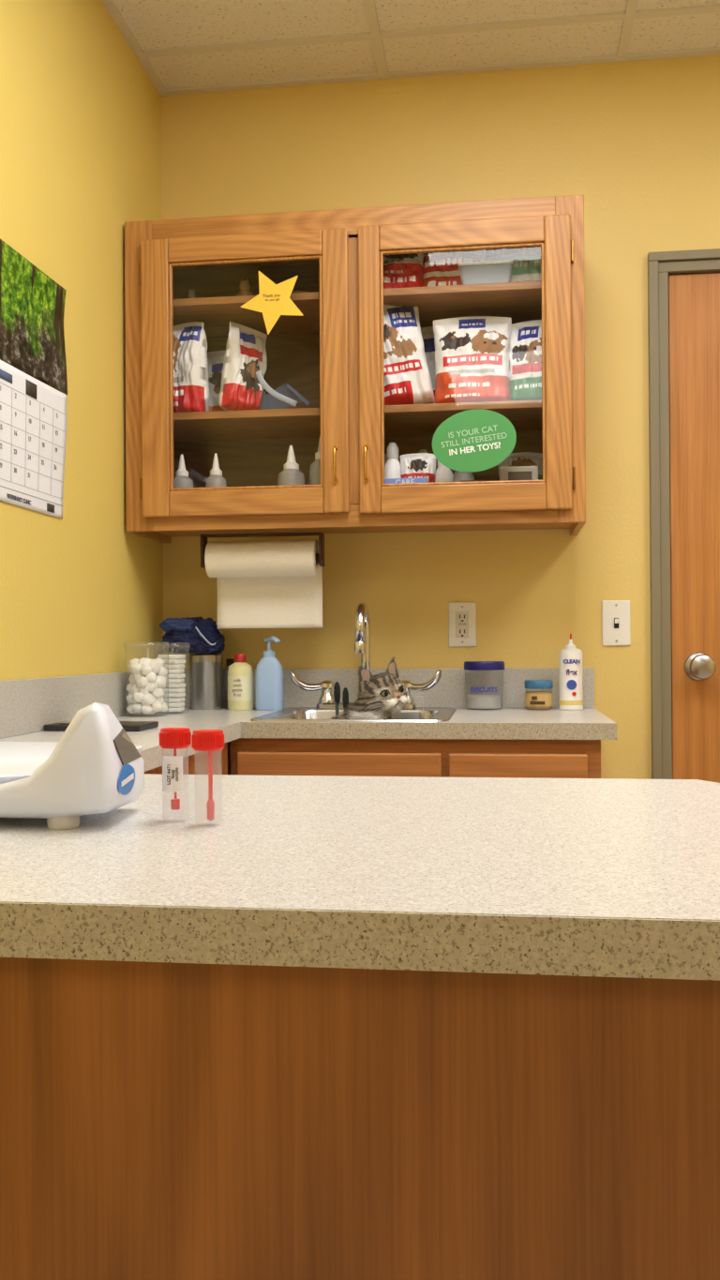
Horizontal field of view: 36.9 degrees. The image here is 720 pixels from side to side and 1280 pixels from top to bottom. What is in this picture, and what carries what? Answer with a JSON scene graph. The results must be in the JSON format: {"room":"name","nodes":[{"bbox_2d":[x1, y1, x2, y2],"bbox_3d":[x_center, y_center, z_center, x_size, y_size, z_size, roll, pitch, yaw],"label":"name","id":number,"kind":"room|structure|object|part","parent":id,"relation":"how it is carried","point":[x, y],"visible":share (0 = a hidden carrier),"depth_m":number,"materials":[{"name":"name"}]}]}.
{"room":"veterinary clinic","nodes":[
{"label":"veterinary clinic","id":0,"kind":"room"},
{"bbox_2d":[0,0,163,680],"bbox_3d":[-0.898,-0.194,0.396,0.100,2.548,5.000,0,0,7],"label":"wall","id":1,"kind":"structure","parent":0,"point":[82,594],"depth_m":2.32,"materials":[{"name":"yellow paint"}]},
{"bbox_2d":[0,239,67,518],"bbox_3d":[-0.632,-0.484,2.005,0.011,0.470,0.418,0,0,7],"label":"calendar","id":2,"kind":"object","parent":1,"relation":"attached to","point":[33,413],"visible":1,"depth_m":2.06,"materials":[{"name":"white paper"}]},
{"bbox_2d":[25,378,36,399],"bbox_3d":[-0.626,-0.477,2.053,0.001,0.028,0.045,0,0,9],"label":"photo","id":3,"kind":"object","parent":2,"relation":"on","point":[30,384],"depth_m":2.05,"materials":[{"name":"grey paper"}]},
{"bbox_2d":[0,239,67,394],"bbox_3d":[-0.636,-0.611,2.007,0.008,0.216,0.418,0,0,9],"label":"photo","id":4,"kind":"object","parent":2,"relation":"on","point":[32,304],"depth_m":2.06},
{"bbox_2d":[0,671,142,738],"bbox_3d":[-0.651,0.122,1.804,0.018,0.101,2.136,0,0,7],"label":"backsplash","id":5,"kind":"structure","parent":1,"relation":"attached to","point":[26,705],"depth_m":2.11,"materials":[{"name":"laminate"}]},
{"bbox_2d":[101,0,719,95],"bbox_3d":[0.582,-1.480,0.210,2.900,0.009,5.000,0,0,7],"label":"grid","id":6,"kind":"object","parent":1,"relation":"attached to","point":[631,13],"depth_m":2.65,"materials":[{"name":"white paint"}]},
{"bbox_2d":[113,0,719,88],"bbox_3d":[0.582,-1.530,0.210,3.100,0.096,5.200,0,0,7],"label":"ceiling","id":7,"kind":"structure","parent":0,"point":[155,24],"depth_m":2.60,"materials":[{"name":"tile"}]},
{"bbox_2d":[160,54,719,779],"bbox_3d":[0.921,-0.190,2.740,3.100,2.548,0.120,0,0,7],"label":"wall","id":8,"kind":"structure","parent":0,"point":[640,140],"depth_m":2.75,"materials":[{"name":"yellow paint"}]},
{"bbox_2d":[124,195,586,543],"bbox_3d":[-0.009,-0.630,2.626,1.075,0.739,0.347,0,0,7],"label":"upper cabinet","id":9,"kind":"object","parent":8,"relation":"attached to","point":[331,354],"visible":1,"depth_m":2.51,"materials":[{"name":"brown wood"}]},
{"bbox_2d":[173,454,194,488],"bbox_3d":[-0.434,-0.373,2.630,0.056,0.158,0.056,0,0,7],"label":"squeeze bottle","id":10,"kind":"object","parent":9,"relation":"in","point":[181,479],"visible":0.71,"depth_m":2.62,"materials":[{"name":"plastic"}]},
{"bbox_2d":[173,321,209,412],"bbox_3d":[-0.429,-0.664,2.652,0.119,0.238,0.090,-1,0,27],"label":"bag","id":11,"kind":"object","parent":9,"relation":"in","point":[190,363],"visible":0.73,"depth_m":2.62,"materials":[{"name":"white plastic"}]},
{"bbox_2d":[188,288,195,298],"bbox_3d":[-0.412,-0.840,2.645,0.032,0.045,0.032,0,0,7],"label":"cat figurine","id":12,"kind":"object","parent":9,"relation":"on","point":[191,293],"visible":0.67,"depth_m":2.64,"materials":[{"name":"beige ceramic"}]},
{"bbox_2d":[205,452,226,487],"bbox_3d":[-0.350,-0.374,2.619,0.052,0.158,0.052,0,0,7],"label":"squeeze bottle","id":13,"kind":"object","parent":9,"relation":"in","point":[216,479],"visible":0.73,"depth_m":2.60,"materials":[{"name":"plastic"}]},
{"bbox_2d":[207,349,225,411],"bbox_3d":[-0.334,-0.645,2.770,0.140,0.200,0.076,0,0,7],"label":"bag","id":14,"kind":"object","parent":9,"relation":"in","point":[215,359],"visible":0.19,"depth_m":2.75,"materials":[{"name":"white plastic"}]},
{"bbox_2d":[218,321,267,410],"bbox_3d":[-0.286,-0.663,2.648,0.137,0.234,0.087,0,0,-33],"label":"bag","id":15,"kind":"object","parent":9,"relation":"in","point":[241,389],"visible":0.9,"depth_m":2.62,"materials":[{"name":"white plastic"}]},
{"bbox_2d":[236,278,252,296],"bbox_3d":[-0.282,-0.852,2.639,0.049,0.068,0.049,0,0,7],"label":"cat figurine","id":16,"kind":"object","parent":9,"relation":"on","point":[244,286],"visible":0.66,"depth_m":2.63,"materials":[{"name":"beige ceramic"}]},
{"bbox_2d":[200,531,324,628],"bbox_3d":[-0.237,-0.144,2.630,0.301,0.229,0.091,0,0,7],"label":"paper towel holder","id":17,"kind":"object","parent":9,"relation":"attached to","point":[277,583],"visible":1,"depth_m":2.65,"materials":[{"name":"white paper"}]},
{"bbox_2d":[240,271,303,333],"bbox_3d":[-0.205,-0.787,2.513,0.152,0.153,0.001,0,0,7],"label":"sticker","id":18,"kind":"object","parent":9,"relation":"attached to","point":[274,300],"visible":1,"depth_m":2.51,"materials":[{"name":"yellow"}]},
{"bbox_2d":[256,370,309,409],"bbox_3d":[-0.186,-0.597,2.611,0.126,0.100,0.078,0,0,7],"label":"recovery collar","id":19,"kind":"object","parent":9,"relation":"in","point":[284,397],"visible":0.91,"depth_m":2.62,"materials":[{"name":"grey plastic"}]},
{"bbox_2d":[277,445,304,485],"bbox_3d":[-0.165,-0.382,2.595,0.066,0.172,0.066,0,0,7],"label":"squeeze bottle","id":20,"kind":"object","parent":9,"relation":"in","point":[291,474],"visible":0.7,"depth_m":2.58,"materials":[{"name":"plastic"}]},
{"bbox_2d":[291,290,310,293],"bbox_3d":[-0.147,-0.830,2.631,0.076,0.021,0.076,0,0,7],"label":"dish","id":21,"kind":"object","parent":9,"relation":"on","point":[293,292],"visible":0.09,"depth_m":2.60,"materials":[{"name":"brown ceramic"}]},
{"bbox_2d":[309,435,320,484],"bbox_3d":[-0.091,-0.402,2.606,0.064,0.210,0.064,0,0,7],"label":"squeeze bottle","id":22,"kind":"object","parent":9,"relation":"in","point":[315,467],"visible":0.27,"depth_m":2.58,"materials":[{"name":"plastic"}]},
{"bbox_3d":[-0.057,-0.404,2.468,0.007,0.081,0.024,0,0,7],"label":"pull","id":23,"kind":"part","parent":9,"relation":"part of","materials":[{"name":"gold metal"}]},
{"bbox_3d":[0.013,-0.631,2.794,1.043,0.701,0.008,0,0,7],"label":"panel","id":24,"kind":"part","parent":9,"relation":"part of","materials":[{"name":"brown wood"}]},
{"bbox_3d":[0.013,-0.405,2.459,0.007,0.081,0.024,0,0,7],"label":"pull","id":25,"kind":"part","parent":9,"relation":"part of","materials":[{"name":"gold metal"}]},
{"bbox_2d":[384,442,401,479],"bbox_3d":[0.079,-0.385,2.589,0.048,0.175,0.048,0,0,7],"label":"medicine bottle","id":26,"kind":"object","parent":9,"relation":"in","point":[392,467],"visible":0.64,"depth_m":2.57,"materials":[{"name":"white plastic"}]},
{"bbox_2d":[383,253,424,288],"bbox_3d":[0.095,-0.881,2.589,0.125,0.119,0.094,0,0,10],"label":"bag","id":27,"kind":"object","parent":9,"relation":"on","point":[399,270],"visible":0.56,"depth_m":2.55,"materials":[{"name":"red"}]},
{"bbox_2d":[384,477,428,483],"bbox_3d":[0.108,-0.338,2.513,0.100,0.078,0.019,0,0,7],"label":"box","id":28,"kind":"object","parent":9,"relation":"on","point":[416,479],"visible":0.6,"depth_m":2.50,"materials":[{"name":"blue cardboard"}]},
{"bbox_2d":[383,304,434,405],"bbox_3d":[0.092,-0.683,2.591,0.175,0.270,0.108,0,0,7],"label":"bag","id":29,"kind":"object","parent":9,"relation":"in","point":[407,376],"visible":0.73,"depth_m":2.55,"materials":[{"name":"white"}]},
{"bbox_2d":[400,452,436,482],"bbox_3d":[0.139,-0.371,2.566,0.088,0.144,0.067,0,0,0],"label":"bag","id":30,"kind":"object","parent":9,"relation":"in","point":[420,464],"visible":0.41,"depth_m":2.55,"materials":[{"name":"white"}]},
{"bbox_2d":[419,449,428,453],"bbox_3d":[0.159,-0.388,2.709,0.052,0.180,0.052,0,0,7],"label":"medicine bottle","id":31,"kind":"object","parent":9,"relation":"in","point":[421,450],"visible":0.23,"depth_m":2.70,"materials":[{"name":"white plastic"}]},
{"bbox_2d":[421,326,436,404],"bbox_3d":[0.202,-0.669,2.705,0.160,0.240,0.088,0,0,7],"label":"bag","id":32,"kind":"object","parent":9,"relation":"in","point":[428,334],"visible":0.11,"depth_m":2.68,"materials":[{"name":"white plastic"}]},
{"bbox_2d":[436,460,453,481],"bbox_3d":[0.200,-0.374,2.583,0.048,0.150,0.048,0,0,7],"label":"medicine bottle","id":33,"kind":"object","parent":9,"relation":"in","point":[444,474],"visible":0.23,"depth_m":2.56,"materials":[{"name":"white plastic"}]},
{"bbox_2d":[422,249,485,286],"bbox_3d":[0.221,-0.885,2.596,0.165,0.125,0.119,0,0,7],"label":"bag","id":34,"kind":"object","parent":9,"relation":"on","point":[439,268],"visible":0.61,"depth_m":2.55,"materials":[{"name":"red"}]},
{"bbox_2d":[453,470,474,481],"bbox_3d":[0.258,-0.383,2.696,0.056,0.170,0.056,0,0,7],"label":"medicine bottle","id":35,"kind":"object","parent":9,"relation":"in","point":[458,475],"visible":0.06,"depth_m":2.67,"materials":[{"name":"white plastic"}]},
{"bbox_2d":[433,316,511,403],"bbox_3d":[0.268,-0.662,2.570,0.190,0.224,0.123,0,0,7],"label":"bag","id":36,"kind":"object","parent":9,"relation":"in","point":[472,353],"visible":0.92,"depth_m":2.53,"materials":[{"name":"white"}]},
{"bbox_2d":[458,480,486,481],"bbox_3d":[0.270,-0.336,2.569,0.085,0.074,0.130,0,0,7],"label":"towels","id":37,"kind":"object","parent":9,"relation":"in","point":[460,480],"visible":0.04,"depth_m":2.52,"materials":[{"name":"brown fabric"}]},
{"bbox_2d":[432,408,516,472],"bbox_3d":[0.259,-0.453,2.450,0.191,0.143,0.002,0,0,7],"label":"oval sign","id":38,"kind":"object","parent":9,"relation":"attached to","point":[478,440],"visible":1,"depth_m":2.45,"materials":[{"name":"green paper"}]},
{"bbox_2d":[458,259,513,275],"bbox_3d":[0.293,-0.849,2.508,0.128,0.050,0.039,0,0,7],"label":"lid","id":39,"kind":"object","parent":9,"relation":"on","point":[492,264],"visible":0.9,"depth_m":2.50,"materials":[{"name":"white plastic"}]},
{"bbox_2d":[484,256,498,284],"bbox_3d":[0.324,-0.888,2.685,0.160,0.131,0.098,0,0,7],"label":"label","id":40,"kind":"object","parent":9,"relation":"on","point":[491,276],"visible":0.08,"depth_m":2.65,"materials":[{"name":"white paper"}]},
{"bbox_2d":[499,466,538,481],"bbox_3d":[0.377,-0.352,2.564,0.100,0.105,0.132,0,0,7],"label":"boxes","id":41,"kind":"object","parent":9,"relation":"on","point":[513,473],"visible":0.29,"depth_m":2.51,"materials":[{"name":"beige cardboard"}]},
{"bbox_2d":[497,451,542,481],"bbox_3d":[0.401,-0.383,2.672,0.120,0.166,0.074,0,0,7],"label":"bag","id":42,"kind":"object","parent":9,"relation":"in","point":[523,459],"visible":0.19,"depth_m":2.66,"materials":[{"name":"white"}]},
{"bbox_2d":[497,241,544,283],"bbox_3d":[0.394,-0.884,2.561,0.135,0.121,0.104,0,0,7],"label":"bag","id":43,"kind":"object","parent":9,"relation":"on","point":[527,261],"visible":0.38,"depth_m":2.52,"materials":[{"name":"white plastic"}]},
{"bbox_2d":[509,319,542,400],"bbox_3d":[0.414,-0.656,2.558,0.125,0.210,0.101,0,0,7],"label":"bag","id":44,"kind":"object","parent":9,"relation":"in","point":[525,347],"visible":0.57,"depth_m":2.53,"materials":[{"name":"white"}]},
{"bbox_2d":[183,667,594,707],"bbox_3d":[0.042,0.124,2.781,1.102,0.101,0.018,0,0,7],"label":"backsplash","id":45,"kind":"structure","parent":8,"relation":"attached to","point":[451,692],"depth_m":2.75,"materials":[{"name":"laminate"}]},
{"bbox_2d":[448,602,476,647],"bbox_3d":[0.262,-0.040,2.760,0.070,0.114,0.010,0,0,7],"label":"electrical outlet","id":46,"kind":"object","parent":8,"relation":"attached to","point":[461,615],"visible":1,"depth_m":2.76,"materials":[{"name":"white plastic"}]},
{"bbox_2d":[602,600,631,646],"bbox_3d":[0.644,-0.043,2.706,0.070,0.114,0.018,0,0,7],"label":"light switch","id":47,"kind":"object","parent":8,"relation":"attached to","point":[616,614],"visible":1,"depth_m":2.71,"materials":[{"name":"white plastic"}]},
{"bbox_2d":[647,248,719,779],"bbox_3d":[1.235,0.056,2.676,1.010,2.052,0.122,0,0,7],"label":"door frame","id":48,"kind":"structure","parent":8,"relation":"attached to","point":[661,264],"depth_m":2.69,"materials":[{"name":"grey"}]},
{"bbox_2d":[668,272,719,783],"bbox_3d":[1.234,0.077,2.664,0.908,1.993,0.046,0,0,7],"label":"slab","id":49,"kind":"object","parent":8,"relation":"attached to","point":[694,299],"visible":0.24,"depth_m":2.69,"materials":[{"name":"brown wood"}]},
{"bbox_2d":[683,651,715,680],"bbox_3d":[0.842,0.066,2.661,0.072,0.072,0.071,0,0,7],"label":"handle","id":50,"kind":"object","parent":49,"relation":"attached to","point":[699,666],"visible":1,"depth_m":2.63,"materials":[{"name":"silver metal"}]},
{"bbox_3d":[0.598,1.120,0.193,3.100,0.100,5.200,0,0,7],"label":"floor","id":51,"kind":"structure","parent":0,"visible":0},
{"bbox_2d":[0,722,240,774],"bbox_3d":[-0.480,0.629,1.839,0.340,0.915,0.928,0,0,7],"label":"countertop","id":52,"kind":"structure","parent":51,"relation":"on","point":[194,762],"depth_m":2.00,"materials":[{"name":"laminate"}]},
{"bbox_2d":[43,721,158,731],"bbox_3d":[-0.502,0.164,2.099,0.191,0.018,0.115,0,0,7],"label":"clipboard","id":53,"kind":"object","parent":52,"relation":"on","point":[128,726],"visible":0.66,"depth_m":2.05,"materials":[{"name":"grey plastic"}]},
{"bbox_3d":[-0.494,0.596,1.842,0.314,0.781,0.927,0,0,7],"label":"panel","id":54,"kind":"part","parent":52,"relation":"part of","materials":[{"name":"brown wood"}]},
{"bbox_2d":[0,774,719,1279],"bbox_3d":[-0.188,0.622,0.997,1.139,0.915,0.664,0,0,7],"label":"counter","id":55,"kind":"object","parent":51,"relation":"on","point":[316,1027],"depth_m":0.66,"materials":[{"name":"laminate"}]},
{"bbox_2d":[0,702,144,829],"bbox_3d":[-0.384,0.111,1.122,0.390,0.110,0.354,0,0,7],"label":"scale","id":56,"kind":"object","parent":55,"relation":"on","point":[95,767],"visible":1,"depth_m":0.93,"materials":[{"name":"white plastic"}]},
{"bbox_2d":[0,741,143,783],"bbox_3d":[-0.420,0.136,1.138,0.312,0.028,0.332,0,0,7],"label":"tray","id":57,"kind":"object","parent":56,"relation":"on","point":[19,760],"depth_m":1.28,"materials":[{"name":"white plastic"}]},
{"bbox_2d":[159,727,191,810],"bbox_3d":[-0.168,0.122,0.978,0.028,0.083,0.028,0,0,7],"label":"tube","id":58,"kind":"object","parent":55,"relation":"on","point":[173,738],"visible":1,"depth_m":0.97,"materials":[{"name":"plastic"}]},
{"bbox_3d":[-0.168,0.121,0.978,0.002,0.050,0.002,0,0,7],"label":"spoon stem","id":59,"kind":"part","parent":58,"relation":"part of","materials":[{"name":"red plastic"}]},
{"bbox_2d":[191,729,224,821],"bbox_3d":[-0.134,0.121,0.953,0.028,0.083,0.028,0,0,7],"label":"tube","id":60,"kind":"object","parent":55,"relation":"on","point":[210,741],"visible":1,"depth_m":0.95,"materials":[{"name":"plastic"}]},
{"bbox_3d":[-0.132,0.120,0.952,0.004,0.048,0.004,0,0,7],"label":"spoon stem","id":61,"kind":"part","parent":60,"relation":"part of","materials":[{"name":"red plastic"}]},
{"bbox_3d":[-0.243,0.637,0.696,1.106,0.881,0.018,0,0,7],"label":"panel","id":62,"kind":"part","parent":55,"relation":"part of","materials":[{"name":"brown wood"}]},
{"bbox_2d":[230,737,601,778],"bbox_3d":[0.143,0.647,2.499,0.776,0.881,0.546,0,0,7],"label":"cabinet","id":63,"kind":"object","parent":51,"relation":"on","point":[447,758],"visible":0.15,"depth_m":2.24,"materials":[{"name":"brown wood"}]},
{"bbox_2d":[125,658,167,716],"bbox_3d":[-0.493,0.089,2.494,0.105,0.171,0.105,0,0,-13],"label":"jar","id":64,"kind":"object","parent":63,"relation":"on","point":[147,678],"visible":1,"depth_m":2.46,"materials":[{"name":"white fabric"}]},
{"bbox_2d":[152,645,190,711],"bbox_3d":[-0.453,0.091,2.597,0.089,0.169,0.089,0,0,7],"label":"jar","id":65,"kind":"object","parent":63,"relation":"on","point":[174,690],"visible":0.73,"depth_m":2.57,"materials":[{"name":"white fabric"}]},
{"bbox_2d":[190,653,223,709],"bbox_3d":[-0.393,0.105,2.764,0.083,0.143,0.083,0,0,7],"label":"metal canister","id":66,"kind":"object","parent":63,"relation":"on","point":[206,669],"visible":1,"depth_m":2.73,"materials":[{"name":"silver metal"}]},
{"bbox_2d":[159,617,225,653],"bbox_3d":[-0.428,-0.013,2.763,0.172,0.093,0.108,0,0,7],"label":"pouch","id":67,"kind":"object","parent":66,"relation":"on","point":[199,634],"visible":1,"depth_m":2.73,"materials":[{"name":"blue fabric"}]},
{"bbox_3d":[-0.394,0.044,2.764,0.083,0.021,0.083,0,0,7],"label":"lid","id":68,"kind":"part","parent":66,"relation":"part of","materials":[{"name":"silver metal"}]},
{"bbox_2d":[223,658,234,708],"bbox_3d":[-0.337,0.112,2.800,0.036,0.129,0.036,0,0,7],"label":"bottle","id":69,"kind":"object","parent":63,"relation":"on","point":[229,661],"visible":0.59,"depth_m":2.79,"materials":[{"name":"brown"}]},
{"bbox_2d":[227,653,253,710],"bbox_3d":[-0.302,0.105,2.721,0.064,0.141,0.065,0,0,7],"label":"lotion bottle","id":70,"kind":"object","parent":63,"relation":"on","point":[240,673],"visible":1,"depth_m":2.70,"materials":[{"name":"beige plastic"}]},
{"bbox_2d":[255,635,283,710],"bbox_3d":[-0.228,0.083,2.697,0.068,0.185,0.057,0,0,7],"label":"soap dispenser","id":71,"kind":"object","parent":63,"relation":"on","point":[269,671],"visible":0.99,"depth_m":2.68,"materials":[{"name":"blue plastic"}]},
{"bbox_3d":[-0.045,0.306,2.263,0.433,0.141,0.020,0,0,7],"label":"drawer","id":72,"kind":"part","parent":63,"relation":"part of","materials":[{"name":"brown wood"}]},
{"bbox_2d":[250,707,456,752],"bbox_3d":[0.002,0.246,2.494,0.427,0.155,0.455,0,0,7],"label":"sink","id":73,"kind":"object","parent":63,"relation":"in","point":[293,714],"visible":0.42,"depth_m":2.60,"materials":[{"name":"silver metal"}]},
{"bbox_2d":[333,681,340,716],"bbox_3d":[-0.054,0.211,2.588,0.016,0.221,0.016,0,0,7],"label":"brush","id":74,"kind":"object","parent":73,"relation":"in","point":[337,688],"visible":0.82,"depth_m":2.58,"materials":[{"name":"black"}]},
{"bbox_3d":[-0.054,0.233,2.587,0.008,0.177,0.008,0,0,7],"label":"handle","id":75,"kind":"part","parent":74,"relation":"part of","materials":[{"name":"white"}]},
{"bbox_2d":[342,687,348,712],"bbox_3d":[-0.034,0.217,2.575,0.016,0.208,0.016,0,0,7],"label":"brush","id":76,"kind":"object","parent":73,"relation":"in","point":[345,695],"visible":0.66,"depth_m":2.57,"materials":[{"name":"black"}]},
{"bbox_2d":[330,657,424,719],"bbox_3d":[-0.008,0.179,2.435,0.297,0.284,0.183,0,0,11],"label":"kitten","id":77,"kind":"object","parent":73,"relation":"in","point":[381,696],"visible":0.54,"depth_m":2.42},
{"bbox_2d":[116,707,617,739],"bbox_3d":[-0.001,0.190,2.521,1.121,0.034,0.546,0,0,7],"label":"countertop","id":78,"kind":"structure","parent":63,"relation":"on","point":[466,723],"depth_m":2.25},
{"bbox_2d":[289,602,441,708],"bbox_3d":[0.008,0.039,2.642,0.380,0.261,0.151,0,0,7],"label":"faucet","id":79,"kind":"object","parent":78,"relation":"on","point":[362,643],"visible":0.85,"depth_m":2.67,"materials":[{"name":"silver metal"}]},
{"bbox_3d":[-0.129,0.101,2.699,0.095,0.054,0.034,0,0,-10],"label":"wing lever","id":80,"kind":"part","parent":79,"relation":"part of","materials":[{"name":"silver metal"}]},
{"bbox_3d":[0.015,0.163,2.690,0.250,0.014,0.052,0,0,7],"label":"deck plate","id":81,"kind":"part","parent":79,"relation":"part of","materials":[{"name":"silver metal"}]},
{"bbox_3d":[0.156,0.099,2.661,0.095,0.054,0.034,-1,0,25],"label":"wing lever","id":82,"kind":"part","parent":79,"relation":"part of","materials":[{"name":"silver metal"}]},
{"bbox_2d":[464,661,504,708],"bbox_3d":[0.309,0.112,2.679,0.101,0.118,0.101,0,0,7],"label":"plastic tub","id":83,"kind":"object","parent":78,"relation":"on","point":[478,701],"visible":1,"depth_m":2.64,"materials":[{"name":"blue"}]},
{"bbox_3d":[0.308,0.064,2.679,0.101,0.021,0.101,0,0,7],"label":"lid","id":84,"kind":"part","parent":83,"relation":"part of","materials":[{"name":"blue plastic"}]},
{"bbox_2d":[524,679,553,708],"bbox_3d":[0.440,0.135,2.655,0.069,0.071,0.069,0,0,7],"label":"jar","id":85,"kind":"object","parent":78,"relation":"on","point":[534,700],"visible":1,"depth_m":2.63,"materials":[{"name":"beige plastic"}]},
{"bbox_3d":[0.440,0.109,2.655,0.069,0.020,0.069,0,0,7],"label":"lid","id":86,"kind":"part","parent":85,"relation":"part of","materials":[{"name":"blue plastic"}]},
{"bbox_2d":[558,633,583,709],"bbox_3d":[0.516,0.077,2.640,0.058,0.186,0.059,0,0,7],"label":"squeeze bottle","id":87,"kind":"object","parent":78,"relation":"on","point":[570,657],"visible":1,"depth_m":2.62,"materials":[{"name":"white plastic"}]},
{"bbox_3d":[0.112,0.596,2.261,0.776,0.781,0.020,0,0,7],"label":"frame","id":88,"kind":"part","parent":63,"relation":"part of","materials":[{"name":"brown wood"}]},
{"bbox_3d":[0.324,0.304,2.215,0.282,0.141,0.020,0,0,7],"label":"drawer","id":89,"kind":"part","parent":63,"relation":"part of","materials":[{"name":"brown wood"}]}
]}

